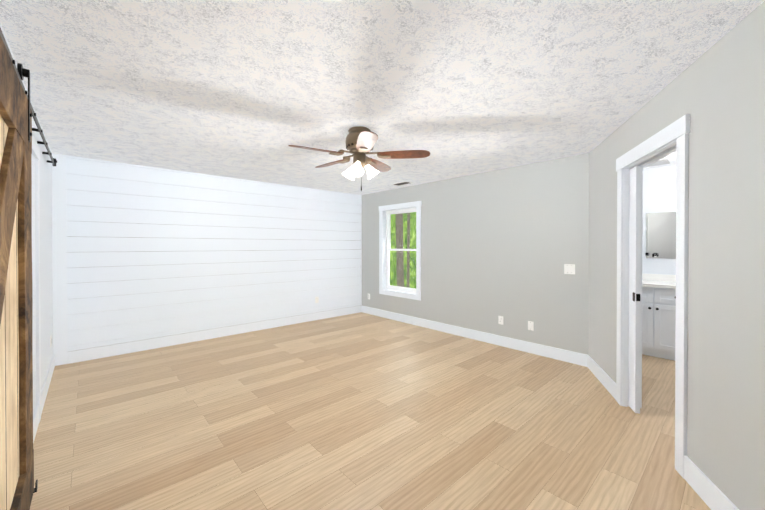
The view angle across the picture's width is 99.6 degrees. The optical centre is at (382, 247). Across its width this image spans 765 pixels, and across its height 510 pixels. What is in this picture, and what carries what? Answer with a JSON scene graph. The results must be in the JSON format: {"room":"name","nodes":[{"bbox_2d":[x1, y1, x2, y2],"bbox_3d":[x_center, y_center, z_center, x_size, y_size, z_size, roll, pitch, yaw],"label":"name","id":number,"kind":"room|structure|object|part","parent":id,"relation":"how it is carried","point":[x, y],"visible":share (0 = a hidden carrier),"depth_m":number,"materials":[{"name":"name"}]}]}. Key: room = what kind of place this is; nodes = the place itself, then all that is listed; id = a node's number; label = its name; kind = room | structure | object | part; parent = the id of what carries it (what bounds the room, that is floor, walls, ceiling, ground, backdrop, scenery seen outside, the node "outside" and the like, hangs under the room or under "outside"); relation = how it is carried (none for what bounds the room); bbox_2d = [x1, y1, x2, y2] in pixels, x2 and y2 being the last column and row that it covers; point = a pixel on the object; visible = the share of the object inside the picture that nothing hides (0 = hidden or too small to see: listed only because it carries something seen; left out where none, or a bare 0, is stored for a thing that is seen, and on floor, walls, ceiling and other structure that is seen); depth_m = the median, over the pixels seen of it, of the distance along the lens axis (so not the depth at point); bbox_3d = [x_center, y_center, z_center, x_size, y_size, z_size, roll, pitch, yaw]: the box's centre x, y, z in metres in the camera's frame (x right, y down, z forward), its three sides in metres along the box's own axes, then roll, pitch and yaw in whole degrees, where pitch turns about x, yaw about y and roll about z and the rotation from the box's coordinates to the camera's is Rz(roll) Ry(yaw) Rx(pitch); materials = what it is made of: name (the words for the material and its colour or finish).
{"room":"empty bedroom","nodes":[
{"label":"empty bedroom","id":0,"kind":"room"},
{"bbox_2d":[0,23,52,414],"bbox_3d":[-1.774,0.155,1.389,0.150,2.440,6.170,0,0,-42],"label":"wall","id":1,"kind":"structure","parent":0,"point":[46,279],"depth_m":2.96,"materials":[{"name":"white paint"}]},
{"bbox_2d":[0,28,56,165],"bbox_3d":[-1.878,-0.865,1.661,0.071,0.074,4.520,0,0,-42],"label":"barn door rail","id":2,"kind":"object","parent":1,"relation":"attached to","point":[49,153],"visible":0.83,"depth_m":2.16,"materials":[{"name":"black metal"}]},
{"bbox_2d":[17,63,31,142],"bbox_3d":[-1.864,-0.754,1.687,0.047,0.395,0.080,0,0,-42],"label":"hanger","id":3,"kind":"object","parent":2,"relation":"hanging from","point":[23,72],"visible":0.92,"depth_m":1.66,"materials":[{"name":"black metal"}]},
{"bbox_2d":[0,36,33,509],"bbox_3d":[-1.256,0.303,1.002,0.055,2.147,2.122,0,0,-42],"label":"barn door","id":4,"kind":"structure","parent":3,"relation":"hanging from","point":[16,431],"depth_m":1.47,"materials":[{"name":"brown wood"}]},
{"bbox_2d":[32,134,40,422],"bbox_3d":[-2.408,0.290,2.212,0.020,2.160,1.030,0,0,-42],"label":"trim","id":5,"kind":"structure","parent":1,"relation":"attached to","point":[35,150],"depth_m":2.52,"materials":[{"name":"white wood"}]},
{"bbox_2d":[66,173,360,351],"bbox_3d":[-2.199,0.133,5.274,5.200,2.440,0.150,0,0,-42],"label":"wall","id":6,"kind":"structure","parent":0,"point":[205,263],"depth_m":4.77,"materials":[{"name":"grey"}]},
{"bbox_2d":[52,153,66,365],"bbox_3d":[-3.743,0.141,3.752,0.118,2.440,0.024,0,0,-42],"label":"trim","id":7,"kind":"structure","parent":6,"relation":"attached to","point":[59,223],"depth_m":3.74,"materials":[{"name":"white wood"}]},
{"bbox_2d":[66,156,361,351],"bbox_3d":[-2.070,0.063,5.275,4.407,2.297,0.020,0,0,-42],"label":"boards","id":8,"kind":"object","parent":6,"relation":"attached to","point":[98,244],"visible":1,"depth_m":4.67,"materials":[{"name":"white wood"}]},
{"bbox_2d":[30,312,710,509],"bbox_3d":[0.607,1.414,3.311,6.700,0.100,7.200,0,0,-42],"label":"floor","id":9,"kind":"structure","parent":0,"point":[360,411],"depth_m":2.44,"materials":[{"name":"brown wood"}]},
{"bbox_2d":[34,479,37,492],"bbox_3d":[-1.981,1.348,1.809,0.069,0.050,0.040,0,0,-42],"label":"floor guide","id":10,"kind":"object","parent":9,"relation":"on","point":[36,487],"visible":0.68,"depth_m":1.82,"materials":[{"name":"black metal"}]},
{"bbox_2d":[642,284,675,360],"bbox_3d":[3.532,0.922,4.158,0.588,0.875,1.660,0,0,-42],"label":"bathroom vanity","id":11,"kind":"object","parent":9,"relation":"on","point":[658,313],"depth_m":3.95,"materials":[{"name":"white wood"}]},
{"bbox_2d":[642,280,675,287],"bbox_3d":[3.533,0.464,4.156,0.585,0.040,1.700,0,0,-42],"label":"countertop","id":12,"kind":"structure","parent":11,"relation":"on","point":[653,283],"depth_m":4.02,"materials":[{"name":"white stone"}]},
{"bbox_2d":[0,0,764,194],"bbox_3d":[0.607,-1.126,3.296,6.700,0.100,7.200,0,0,-42],"label":"ceiling","id":13,"kind":"structure","parent":0,"point":[252,90],"depth_m":2.02,"materials":[{"name":"white paint"}]},
{"bbox_2d":[288,126,429,190],"bbox_3d":[-0.248,-0.797,2.980,1.222,0.555,1.198,0,0,-42],"label":"fan","id":14,"kind":"object","parent":13,"relation":"hanging from","point":[360,142],"visible":1,"depth_m":2.89,"materials":[{"name":"brown wood"}]},
{"bbox_2d":[391,181,412,185],"bbox_3d":[0.327,-1.083,5.462,0.170,0.011,0.340,0,0,-42],"label":"ceiling vent","id":15,"kind":"object","parent":13,"relation":"in","point":[402,183],"visible":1,"depth_m":5.43,"materials":[{"name":"white metal"}]},
{"bbox_2d":[646,158,669,166],"bbox_3d":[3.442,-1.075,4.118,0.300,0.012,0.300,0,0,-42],"label":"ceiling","id":16,"kind":"structure","parent":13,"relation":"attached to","point":[662,161],"depth_m":4.05,"materials":[{"name":"white paint"}]},
{"bbox_2d":[361,153,588,354],"bbox_3d":[0.995,0.133,5.292,0.150,2.440,4.420,0,0,-42],"label":"wall","id":17,"kind":"structure","parent":0,"point":[507,244],"depth_m":4.45,"materials":[{"name":"grey paint"}]},
{"bbox_2d":[379,201,421,300],"bbox_3d":[0.352,0.049,5.982,0.173,1.708,1.088,0,0,-42],"label":"window","id":18,"kind":"structure","parent":17,"relation":"in","point":[385,249],"depth_m":6.10,"materials":[{"name":"white wood"}]},
{"bbox_3d":[0.388,0.049,6.015,0.075,1.520,0.878,0,0,-42],"label":"sash frame","id":19,"kind":"part","parent":18,"relation":"part of","materials":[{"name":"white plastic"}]},
{"bbox_3d":[0.388,0.049,6.015,0.036,1.386,0.744,0,0,-42],"label":"glass","id":20,"kind":"part","parent":18,"relation":"part of","materials":[{"name":"clear glass"}]},
{"bbox_2d":[498,316,502,324],"bbox_3d":[1.637,1.002,4.474,0.006,0.116,0.072,0,0,-42],"label":"outlet","id":21,"kind":"object","parent":17,"relation":"attached to","point":[499,317],"visible":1,"depth_m":4.47,"materials":[{"name":"white plastic"}]},
{"bbox_2d":[528,321,533,330],"bbox_3d":[1.912,1.007,4.173,0.006,0.116,0.072,0,0,-42],"label":"outlet","id":22,"kind":"object","parent":17,"relation":"attached to","point":[531,326],"visible":1,"depth_m":4.16,"materials":[{"name":"white plastic"}]},
{"bbox_2d":[564,264,574,273],"bbox_3d":[2.216,0.254,3.833,0.008,0.118,0.118,0,0,-42],"label":"switch plate","id":23,"kind":"object","parent":17,"relation":"attached to","point":[569,268],"visible":1,"depth_m":3.83,"materials":[{"name":"white plastic"}]},
{"bbox_2d":[642,165,675,274],"bbox_3d":[4.105,0.140,4.072,0.150,2.440,3.070,0,0,-42],"label":"wall","id":24,"kind":"structure","parent":0,"point":[659,189],"depth_m":4.36,"materials":[{"name":"white paint"}]},
{"bbox_2d":[642,273,675,279],"bbox_3d":[3.742,0.401,4.346,0.020,0.085,1.700,0,0,-42],"label":"backsplash","id":25,"kind":"structure","parent":24,"relation":"attached to","point":[644,276],"depth_m":4.38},
{"bbox_2d":[646,212,675,258],"bbox_3d":[3.916,-0.163,4.162,0.006,0.615,0.820,0,0,-42],"label":"mirror","id":26,"kind":"object","parent":24,"relation":"attached to","point":[660,227],"depth_m":4.34,"materials":[{"name":"white mirror"}]},
{"bbox_2d":[588,1,764,509],"bbox_3d":[1.919,0.151,2.079,0.120,2.440,3.570,0,0,17],"label":"wall","id":27,"kind":"structure","parent":0,"point":[716,91],"depth_m":1.66,"materials":[{"name":"grey paint"}]},
{"bbox_2d":[33,305,738,509],"bbox_3d":[0.660,1.294,3.292,6.005,0.140,6.601,0,0,-42],"label":"baseboard","id":28,"kind":"structure","parent":27,"relation":"attached to","point":[709,492],"depth_m":4.20,"materials":[{"name":"white wood"}]},
{"bbox_2d":[633,292,639,300],"bbox_3d":[2.094,0.408,2.669,0.043,0.070,0.056,0,0,-42],"label":"door latch","id":29,"kind":"object","parent":27,"relation":"attached to","point":[637,297],"visible":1,"depth_m":2.65,"materials":[{"name":"black metal"}]},
{"bbox_2d":[616,114,689,478],"bbox_3d":[2.010,0.292,2.373,0.166,2.155,1.036,0,0,17],"label":"door frame","id":30,"kind":"structure","parent":27,"relation":"attached to","point":[678,130],"depth_m":2.65,"materials":[{"name":"white wood"}]},
{"label":"outside","id":31,"kind":"structure","parent":0,"visible":0},
{"bbox_2d":[396,213,403,286],"bbox_3d":[0.495,-1.670,9.283,0.380,12.000,0.417,0,0,-42],"label":"trunk","id":32,"kind":"object","parent":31,"point":[400,273],"depth_m":9.09,"materials":[{"name":"brown plant"}]},
{"bbox_2d":[390,212,415,288],"bbox_3d":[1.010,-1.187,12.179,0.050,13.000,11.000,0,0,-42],"label":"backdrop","id":33,"kind":"structure","parent":31,"point":[393,256],"depth_m":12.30,"materials":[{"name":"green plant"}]},
{"bbox_2d":[407,213,409,287],"bbox_3d":[0.818,-1.675,10.064,0.491,12.000,0.403,0,0,-42],"label":"trunk","id":34,"kind":"object","parent":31,"point":[408,246],"depth_m":10.20,"materials":[{"name":"brown plant"}]}
]}

